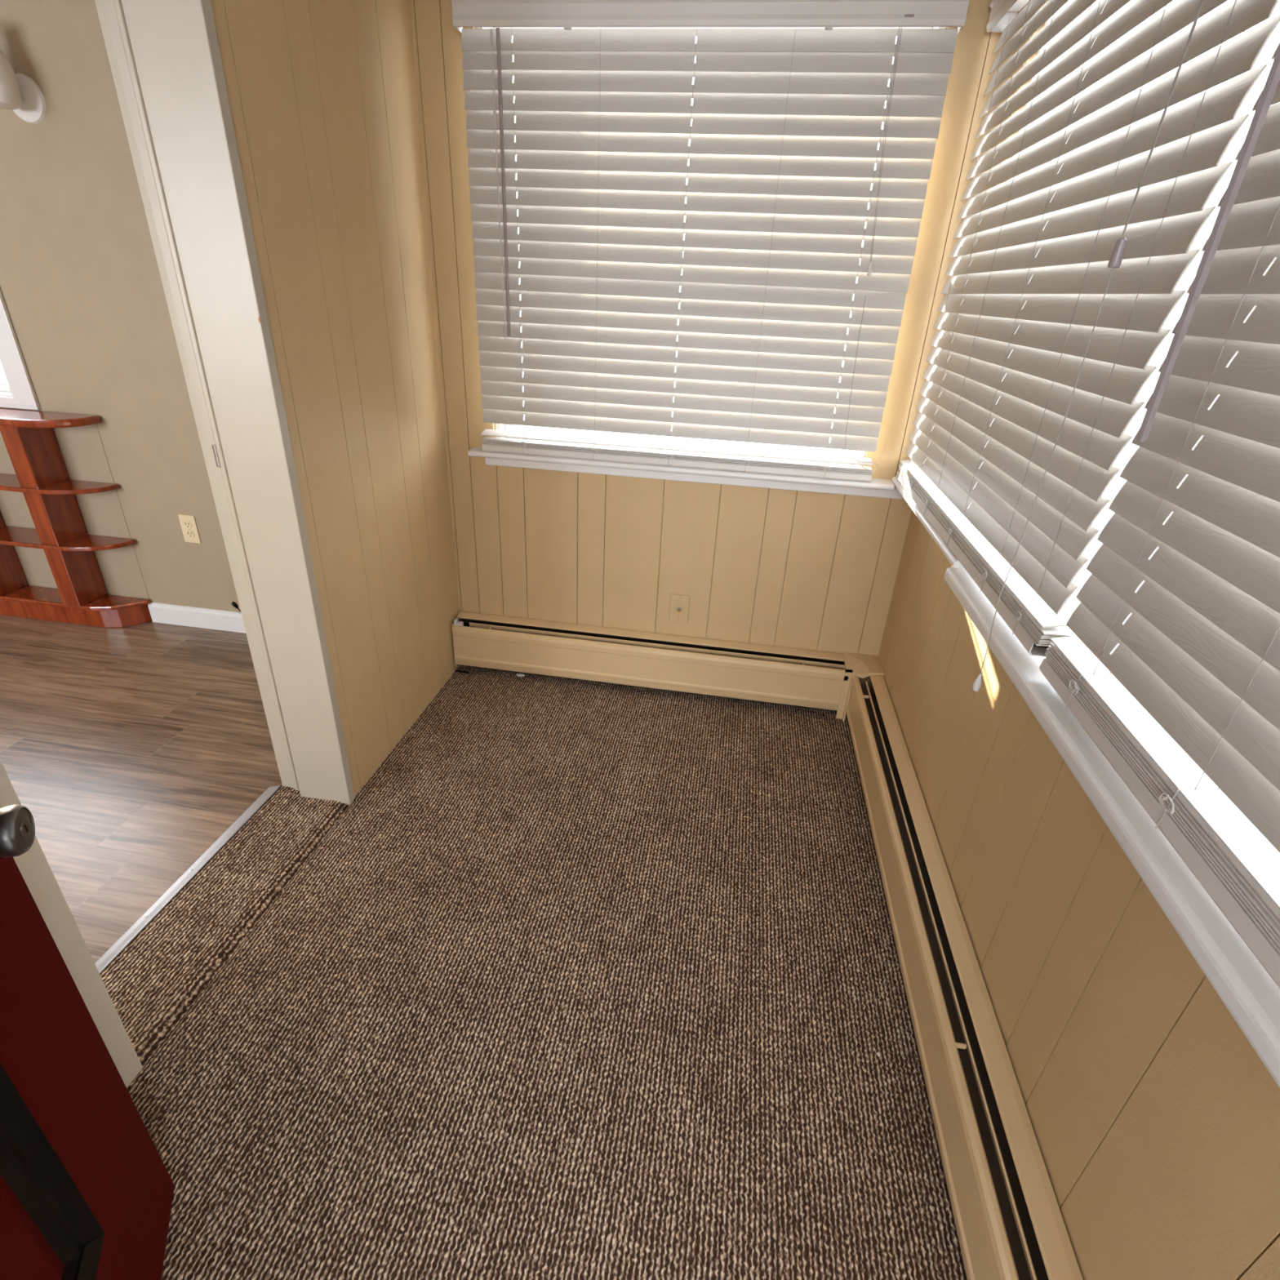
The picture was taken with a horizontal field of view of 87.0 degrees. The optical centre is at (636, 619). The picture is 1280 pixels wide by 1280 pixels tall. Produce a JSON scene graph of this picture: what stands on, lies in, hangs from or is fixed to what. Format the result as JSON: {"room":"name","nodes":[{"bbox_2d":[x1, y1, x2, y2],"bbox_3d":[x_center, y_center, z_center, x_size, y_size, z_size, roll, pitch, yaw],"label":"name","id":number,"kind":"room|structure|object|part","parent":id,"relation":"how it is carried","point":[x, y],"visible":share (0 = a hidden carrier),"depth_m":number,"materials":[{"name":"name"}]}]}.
{"room":"enclosed porch","nodes":[
{"label":"enclosed porch","id":0,"kind":"room"},
{"bbox_2d":[210,0,459,805],"bbox_3d":[-0.896,-0.339,1.142,0.100,2.350,2.450,6,26,7],"label":"wall","id":1,"kind":"structure","parent":0,"point":[322,94],"depth_m":1.76,"materials":[{"name":"beige paint"}]},
{"bbox_2d":[94,0,355,804],"bbox_3d":[-0.894,-0.431,1.513,0.231,2.112,0.031,6,26,7],"label":"door frame","id":2,"kind":"structure","parent":1,"relation":"attached to","point":[175,44],"depth_m":1.43,"materials":[{"name":"beige paint"}]},
{"bbox_2d":[0,614,967,1279],"bbox_3d":[-2.312,0.900,1.099,5.785,0.045,4.360,6,26,7],"label":"floor","id":3,"kind":"structure","parent":0,"point":[584,980],"depth_m":1.50,"materials":[{"name":"carpet"}]},
{"bbox_2d":[0,408,151,627],"bbox_3d":[-3.095,-0.457,2.780,2.132,0.868,0.168,6,26,7],"label":"shelf unit","id":4,"kind":"object","parent":3,"relation":"on","point":[81,597],"visible":1,"depth_m":2.69,"materials":[{"name":"brown wood"}]},
{"bbox_3d":[-2.685,-0.455,2.726,0.078,0.730,0.136,6,26,7],"label":"post","id":5,"kind":"part","parent":4,"relation":"part of","materials":[{"name":"brown wood"}]},
{"bbox_3d":[-2.301,-0.412,2.678,0.078,0.730,0.136,6,26,7],"label":"post","id":6,"kind":"part","parent":4,"relation":"part of","materials":[{"name":"brown wood"}]},
{"bbox_3d":[-3.092,-0.607,2.715,2.122,0.018,0.153,6,26,7],"label":"shelf","id":7,"kind":"part","parent":4,"relation":"part of","materials":[{"name":"brown wood"}]},
{"bbox_3d":[-3.102,-0.403,2.816,2.122,0.018,0.153,6,26,7],"label":"shelf","id":8,"kind":"part","parent":4,"relation":"part of","materials":[{"name":"brown wood"}]},
{"bbox_3d":[-3.119,-0.165,2.946,2.108,0.020,0.130,6,26,7],"label":"board","id":9,"kind":"part","parent":4,"relation":"part of","materials":[{"name":"brown wood"}]},
{"bbox_2d":[94,786,280,973],"bbox_3d":[-1.137,0.662,1.664,0.040,0.013,0.770,6,26,7],"label":"threshold strip","id":10,"kind":"object","parent":3,"relation":"on","point":[136,928],"visible":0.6,"depth_m":1.67,"materials":[{"name":"metal"}]},
{"bbox_2d":[231,601,240,612],"bbox_3d":[-1.403,0.020,2.768,0.509,0.165,0.022,5,26,4],"label":"cable","id":11,"kind":"object","parent":3,"relation":"on","point":[235,605],"visible":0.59,"depth_m":2.75,"materials":[{"name":"black plastic"}]},
{"bbox_2d":[455,670,469,673],"bbox_3d":[-0.684,0.204,2.647,0.056,0.005,0.006,6,26,7],"label":"strip","id":12,"kind":"object","parent":3,"relation":"on","point":[460,671],"visible":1,"depth_m":2.65,"materials":[{"name":"brown carpet"}]},
{"bbox_2d":[515,673,524,676],"bbox_3d":[-0.454,0.216,2.635,0.034,0.013,0.016,6,26,7],"label":"paper scrap","id":13,"kind":"object","parent":3,"relation":"on","point":[517,674],"visible":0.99,"depth_m":2.63,"materials":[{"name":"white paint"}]},
{"bbox_2d":[0,0,1028,694],"bbox_3d":[-1.929,-1.058,2.447,5.785,2.400,0.162,6,26,7],"label":"wall","id":14,"kind":"structure","parent":0,"point":[780,567],"depth_m":2.33,"materials":[{"name":"beige paint"}]},
{"bbox_2d":[0,289,39,409],"bbox_3d":[-2.999,-1.474,2.431,1.560,1.265,0.133,6,26,7],"label":"window","id":15,"kind":"structure","parent":14,"relation":"in","point":[19,392],"depth_m":2.50,"materials":[{"name":"white paint"}]},
{"bbox_3d":[-3.010,-1.213,2.576,1.348,0.576,0.030,6,26,7],"label":"sash","id":16,"kind":"part","parent":15,"relation":"part of","materials":[{"name":"white paint"}]},
{"bbox_3d":[-2.998,-1.454,2.459,1.388,1.153,0.100,6,26,7],"label":"frame","id":17,"kind":"part","parent":15,"relation":"part of","materials":[{"name":"white paint"}]},
{"bbox_2d":[0,48,45,124],"bbox_3d":[-1.912,-1.639,2.014,0.128,0.232,0.148,6,26,7],"label":"wall sconce","id":18,"kind":"object","parent":14,"relation":"attached to","point":[19,93],"visible":1,"depth_m":2.07,"materials":[{"name":"white paint"}]},
{"bbox_3d":[-1.918,-1.644,1.997,0.120,0.208,0.120,6,26,7],"label":"lamp shade","id":19,"kind":"part","parent":18,"relation":"part of","materials":[{"name":"beige glass"}]},
{"bbox_3d":[-1.911,-1.593,2.065,0.022,0.026,0.075,6,26,7],"label":"arm","id":20,"kind":"part","parent":18,"relation":"part of","materials":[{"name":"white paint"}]},
{"bbox_3d":[-1.904,-1.621,2.096,0.128,0.128,0.016,6,26,7],"label":"wall plate","id":21,"kind":"part","parent":18,"relation":"part of","materials":[{"name":"white paint"}]},
{"bbox_2d":[0,424,149,599],"bbox_3d":[-3.293,-0.559,2.864,2.498,0.760,0.002,6,26,7],"label":"wall panel","id":22,"kind":"object","parent":14,"relation":"attached to","point":[82,448],"visible":0.55,"depth_m":2.75,"materials":[{"name":"beige paint"}]},
{"bbox_2d":[177,514,200,543],"bbox_3d":[-1.782,-0.361,2.688,0.070,0.115,0.008,6,26,7],"label":"power outlet","id":23,"kind":"object","parent":14,"relation":"attached to","point":[188,522],"visible":1,"depth_m":2.69,"materials":[{"name":"beige plastic"}]},
{"bbox_2d":[183,520,191,528],"bbox_3d":[-1.782,-0.378,2.677,0.034,0.028,0.003,6,26,7],"label":"socket","id":24,"kind":"object","parent":23,"relation":"attached to","point":[187,524],"depth_m":2.68,"materials":[{"name":"beige plastic"}]},
{"bbox_2d":[186,530,194,537],"bbox_3d":[-1.783,-0.343,2.695,0.034,0.028,0.003,6,26,7],"label":"socket","id":25,"kind":"object","parent":23,"relation":"attached to","point":[188,533],"depth_m":2.69,"materials":[{"name":"beige plastic"}]},
{"bbox_2d":[147,601,245,633],"bbox_3d":[-1.499,0.031,2.824,1.191,0.091,0.012,6,26,7],"label":"baseboard","id":26,"kind":"structure","parent":14,"relation":"attached to","point":[198,617],"depth_m":2.87,"materials":[{"name":"white paint"}]},
{"bbox_2d":[451,610,884,721],"bbox_3d":[0.078,0.174,2.521,1.576,0.226,0.131,6,26,7],"label":"baseboard heater","id":27,"kind":"object","parent":14,"relation":"attached to","point":[717,668],"depth_m":2.50,"materials":[{"name":"beige metal"}]},
{"bbox_3d":[-0.695,0.082,2.633,0.003,0.178,0.090,6,26,7],"label":"plate","id":28,"kind":"part","parent":27,"relation":"part of","materials":[{"name":"beige metal"}]},
{"bbox_3d":[0.033,0.146,2.564,1.470,0.206,0.041,6,26,7],"label":"panel","id":29,"kind":"part","parent":27,"relation":"part of","materials":[{"name":"beige metal"}]},
{"bbox_3d":[0.058,0.099,2.502,1.415,0.030,0.012,6,26,7],"label":"damper blade","id":30,"kind":"part","parent":27,"relation":"part of","materials":[{"name":"beige metal"}]},
{"bbox_3d":[0.796,0.252,2.431,0.120,0.226,0.131,6,26,7],"label":"heater corner cover","id":31,"kind":"part","parent":27,"relation":"part of","materials":[{"name":"beige metal"}]},
{"bbox_3d":[0.800,0.165,2.388,0.120,0.030,0.131,6,26,7],"label":"plate","id":32,"kind":"part","parent":27,"relation":"part of","materials":[{"name":"beige metal"}]},
{"bbox_2d":[669,594,689,623],"bbox_3d":[0.156,-0.038,2.469,0.070,0.111,0.017,6,26,7],"label":"cable wall plate","id":33,"kind":"object","parent":14,"relation":"attached to","point":[679,604],"visible":1,"depth_m":2.47,"materials":[{"name":"beige paint"}]},
{"bbox_2d":[467,446,902,499],"bbox_3d":[0.148,-0.498,2.246,1.437,0.069,0.120,6,26,7],"label":"window sill","id":34,"kind":"structure","parent":14,"relation":"attached to","point":[877,487],"depth_m":2.21,"materials":[{"name":"white paint"}]},
{"bbox_2d":[475,26,946,466],"bbox_3d":[0.155,-1.097,2.057,1.235,1.188,0.120,6,26,7],"label":"window","id":35,"kind":"structure","parent":14,"relation":"in","point":[498,426],"depth_m":2.25,"materials":[{"name":"white paint"}]},
{"bbox_3d":[0.143,-0.848,2.177,1.195,0.594,0.030,6,26,7],"label":"sash","id":36,"kind":"part","parent":35,"relation":"part of","materials":[{"name":"white paint"}]},
{"bbox_2d":[450,0,969,482],"bbox_3d":[0.137,-1.031,1.948,1.291,1.173,0.070,6,26,7],"label":"window blind","id":37,"kind":"object","parent":35,"relation":"attached to","point":[785,132],"visible":1,"depth_m":1.89,"materials":[{"name":"white plastic"}]},
{"bbox_3d":[-0.396,-1.210,1.935,0.013,0.752,0.007,6,26,7],"label":"wand rod","id":38,"kind":"part","parent":37,"relation":"part of","materials":[{"name":"white plastic"}]},
{"bbox_3d":[-0.352,-1.058,2.018,0.003,1.113,0.038,8,27,11],"label":"ladder cord","id":39,"kind":"part","parent":37,"relation":"part of","materials":[{"name":"white fabric"}]},
{"bbox_3d":[-0.116,-1.032,1.989,0.003,1.113,0.038,8,27,11],"label":"ladder cord","id":40,"kind":"part","parent":37,"relation":"part of","materials":[{"name":"white fabric"}]},
{"bbox_3d":[0.112,-0.519,2.208,1.268,0.022,0.055,6,26,7],"label":"rail","id":41,"kind":"part","parent":37,"relation":"part of","materials":[{"name":"white plastic"}]},
{"bbox_3d":[0.130,-1.005,1.958,0.003,1.113,0.038,8,27,11],"label":"ladder cord","id":42,"kind":"part","parent":37,"relation":"part of","materials":[{"name":"white fabric"}]},
{"bbox_3d":[0.374,-0.979,1.928,0.003,1.113,0.038,8,27,11],"label":"ladder cord","id":43,"kind":"part","parent":37,"relation":"part of","materials":[{"name":"white fabric"}]},
{"bbox_3d":[0.619,-0.952,1.897,0.003,1.113,0.038,8,27,11],"label":"ladder cord","id":44,"kind":"part","parent":37,"relation":"part of","materials":[{"name":"white fabric"}]},
{"bbox_3d":[0.644,-1.216,1.749,0.029,0.510,0.004,6,26,7],"label":"pull cord","id":45,"kind":"part","parent":37,"relation":"part of","materials":[{"name":"white fabric"}]},
{"bbox_3d":[0.173,-1.362,1.970,1.195,0.594,0.030,6,26,7],"label":"sash","id":46,"kind":"part","parent":35,"relation":"part of","materials":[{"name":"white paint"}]},
{"bbox_2d":[511,0,1231,74],"bbox_3d":[-0.926,-1.485,1.111,4.800,0.130,3.670,6,26,7],"label":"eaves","id":47,"kind":"object","parent":14,"relation":"attached to","point":[1131,1],"visible":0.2,"depth_m":2.03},
{"bbox_2d":[870,0,1279,1279],"bbox_3d":[0.797,-0.185,0.994,0.140,2.350,2.590,6,26,7],"label":"wall","id":48,"kind":"structure","parent":0,"point":[1154,1117],"depth_m":0.97,"materials":[{"name":"beige paint"}]},
{"bbox_2d":[891,476,964,568],"bbox_3d":[0.797,-0.267,1.824,0.083,0.054,0.765,6,26,7],"label":"window sill","id":49,"kind":"structure","parent":48,"relation":"attached to","point":[933,533],"depth_m":1.70,"materials":[{"name":"white paint"}]},
{"bbox_2d":[846,674,1083,1279],"bbox_3d":[0.616,0.767,1.357,0.094,0.206,2.340,6,26,7],"label":"baseboard heater","id":50,"kind":"object","parent":48,"relation":"attached to","point":[1010,1224],"visible":0.97,"depth_m":1.23,"materials":[{"name":"beige metal"}]},
{"bbox_2d":[1006,0,1207,616],"bbox_3d":[0.895,-0.671,1.271,0.120,1.195,1.170,6,26,7],"label":"window","id":51,"kind":"structure","parent":48,"relation":"in","point":[1073,602],"depth_m":1.53,"materials":[{"name":"white paint"}]},
{"bbox_3d":[0.895,-0.671,1.271,0.120,1.195,1.170,6,26,7],"label":"frame","id":52,"kind":"part","parent":51,"relation":"part of","materials":[{"name":"white paint"}]},
{"bbox_2d":[895,0,1279,691],"bbox_3d":[0.749,-0.659,1.365,0.096,1.273,1.196,6,26,7],"label":"window blind","id":53,"kind":"object","parent":51,"relation":"attached to","point":[1064,273],"visible":0.98,"depth_m":1.14,"materials":[{"name":"white plastic"}]},
{"bbox_3d":[0.841,-0.902,1.803,0.038,1.100,0.003,8,27,11],"label":"ladder cord","id":54,"kind":"part","parent":53,"relation":"part of","materials":[{"name":"white fabric"}]},
{"bbox_3d":[0.748,-0.201,1.593,0.055,0.024,1.165,6,26,7],"label":"rail","id":55,"kind":"part","parent":53,"relation":"part of","materials":[{"name":"white plastic"}]},
{"bbox_3d":[0.819,-0.844,1.682,0.038,1.100,0.003,8,27,11],"label":"ladder cord","id":56,"kind":"part","parent":53,"relation":"part of","materials":[{"name":"white fabric"}]},
{"bbox_3d":[0.788,-0.760,1.509,0.038,1.100,0.003,8,27,11],"label":"ladder cord","id":57,"kind":"part","parent":53,"relation":"part of","materials":[{"name":"white fabric"}]},
{"bbox_3d":[0.750,-0.657,1.296,0.038,1.100,0.003,8,27,11],"label":"ladder cord","id":58,"kind":"part","parent":53,"relation":"part of","materials":[{"name":"white fabric"}]},
{"bbox_3d":[0.639,-0.202,1.073,0.014,0.637,0.082,15,29,23],"label":"long cord","id":59,"kind":"part","parent":53,"relation":"part of","materials":[{"name":"white fabric"}]},
{"bbox_3d":[0.709,-0.545,1.064,0.038,1.100,0.003,8,27,11],"label":"ladder cord","id":60,"kind":"part","parent":53,"relation":"part of","materials":[{"name":"white fabric"}]},
{"bbox_3d":[0.680,-0.466,0.899,0.038,1.100,0.004,6,26,7],"label":"ladder cord","id":61,"kind":"part","parent":53,"relation":"part of","materials":[{"name":"white fabric"}]},
{"bbox_3d":[0.677,-0.750,0.805,0.010,0.510,0.007,3,26,1],"label":"pull cord","id":62,"kind":"part","parent":53,"relation":"part of","materials":[{"name":"white fabric"}]},
{"bbox_3d":[0.946,-0.916,1.143,0.030,0.598,1.130,6,26,7],"label":"sash","id":63,"kind":"part","parent":51,"relation":"part of","materials":[{"name":"white paint"}]},
{"bbox_3d":[0.881,-0.421,1.394,0.030,0.598,1.130,6,26,7],"label":"sash","id":64,"kind":"part","parent":51,"relation":"part of","materials":[{"name":"white paint"}]},
{"bbox_2d":[1039,42,1279,988],"bbox_3d":[0.579,-0.203,0.295,0.070,1.163,1.124,6,26,7],"label":"window blind","id":65,"kind":"object","parent":51,"relation":"attached to","point":[1171,666],"visible":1,"depth_m":0.72,"materials":[{"name":"white plastic"}]},
{"bbox_3d":[0.561,0.310,0.543,0.055,0.024,1.108,6,26,7],"label":"rail","id":66,"kind":"part","parent":65,"relation":"part of","materials":[{"name":"white plastic"}]},
{"bbox_3d":[0.644,-0.368,0.702,0.038,1.103,0.003,8,27,11],"label":"ladder cord","id":67,"kind":"part","parent":65,"relation":"part of","materials":[{"name":"white fabric"}]},
{"bbox_3d":[0.607,-0.265,0.488,0.038,1.103,0.003,8,27,11],"label":"ladder cord","id":68,"kind":"part","parent":65,"relation":"part of","materials":[{"name":"white fabric"}]},
{"bbox_2d":[944,567,1279,1087],"bbox_3d":[0.596,0.261,0.742,0.098,0.030,1.695,6,26,7],"label":"window sill","id":69,"kind":"structure","parent":48,"relation":"attached to","point":[1252,997],"depth_m":0.73,"materials":[{"name":"white paint"}]},
{"bbox_3d":[-0.248,0.292,-0.113,1.825,2.320,0.120,6,26,7],"label":"wall","id":70,"kind":"structure","parent":0,"visible":0},
{"bbox_2d":[0,804,174,1279],"bbox_3d":[-0.559,0.203,0.351,0.098,2.016,0.800,-9,28,-22],"label":"door","id":71,"kind":"structure","parent":70,"relation":"in","point":[86,1192],"depth_m":0.81,"materials":[{"name":"red paint"}]},
{"bbox_3d":[-0.681,0.228,0.715,0.053,0.064,0.064,-9,28,-22],"label":"knob","id":72,"kind":"part","parent":71,"relation":"part of","materials":[{"name":"grey metal"}]},
{"bbox_3d":[-0.597,0.566,0.519,0.024,0.628,0.362,-9,28,-22],"label":"raised panel","id":73,"kind":"part","parent":71,"relation":"part of","materials":[{"name":"red paint"}]},
{"bbox_3d":[-0.594,0.565,0.521,0.032,0.718,0.452,-9,28,-22],"label":"panel moulding","id":74,"kind":"part","parent":71,"relation":"part of","materials":[{"name":"wood"}]},
{"bbox_3d":[-1.124,-0.023,0.476,0.117,2.350,4.022,6,26,7],"label":"wall partition","id":75,"kind":"structure","parent":0,"visible":0},
{"bbox_2d":[0,760,142,1087],"bbox_3d":[-1.022,-0.080,0.789,0.234,2.114,0.111,6,26,7],"label":"door frame","id":76,"kind":"structure","parent":75,"relation":"attached to","point":[33,864],"depth_m":1.11,"materials":[{"name":"white paint"}]},
{"label":"outside","id":77,"kind":"structure","parent":0,"visible":0},
{"bbox_2d":[0,356,1151,585],"bbox_3d":[1.258,0.660,2.620,32.000,0.580,36.000,6,26,7],"label":"ground","id":78,"kind":"structure","parent":77,"point":[1116,484],"depth_m":9.43,"materials":[{"name":"white"}]}
]}

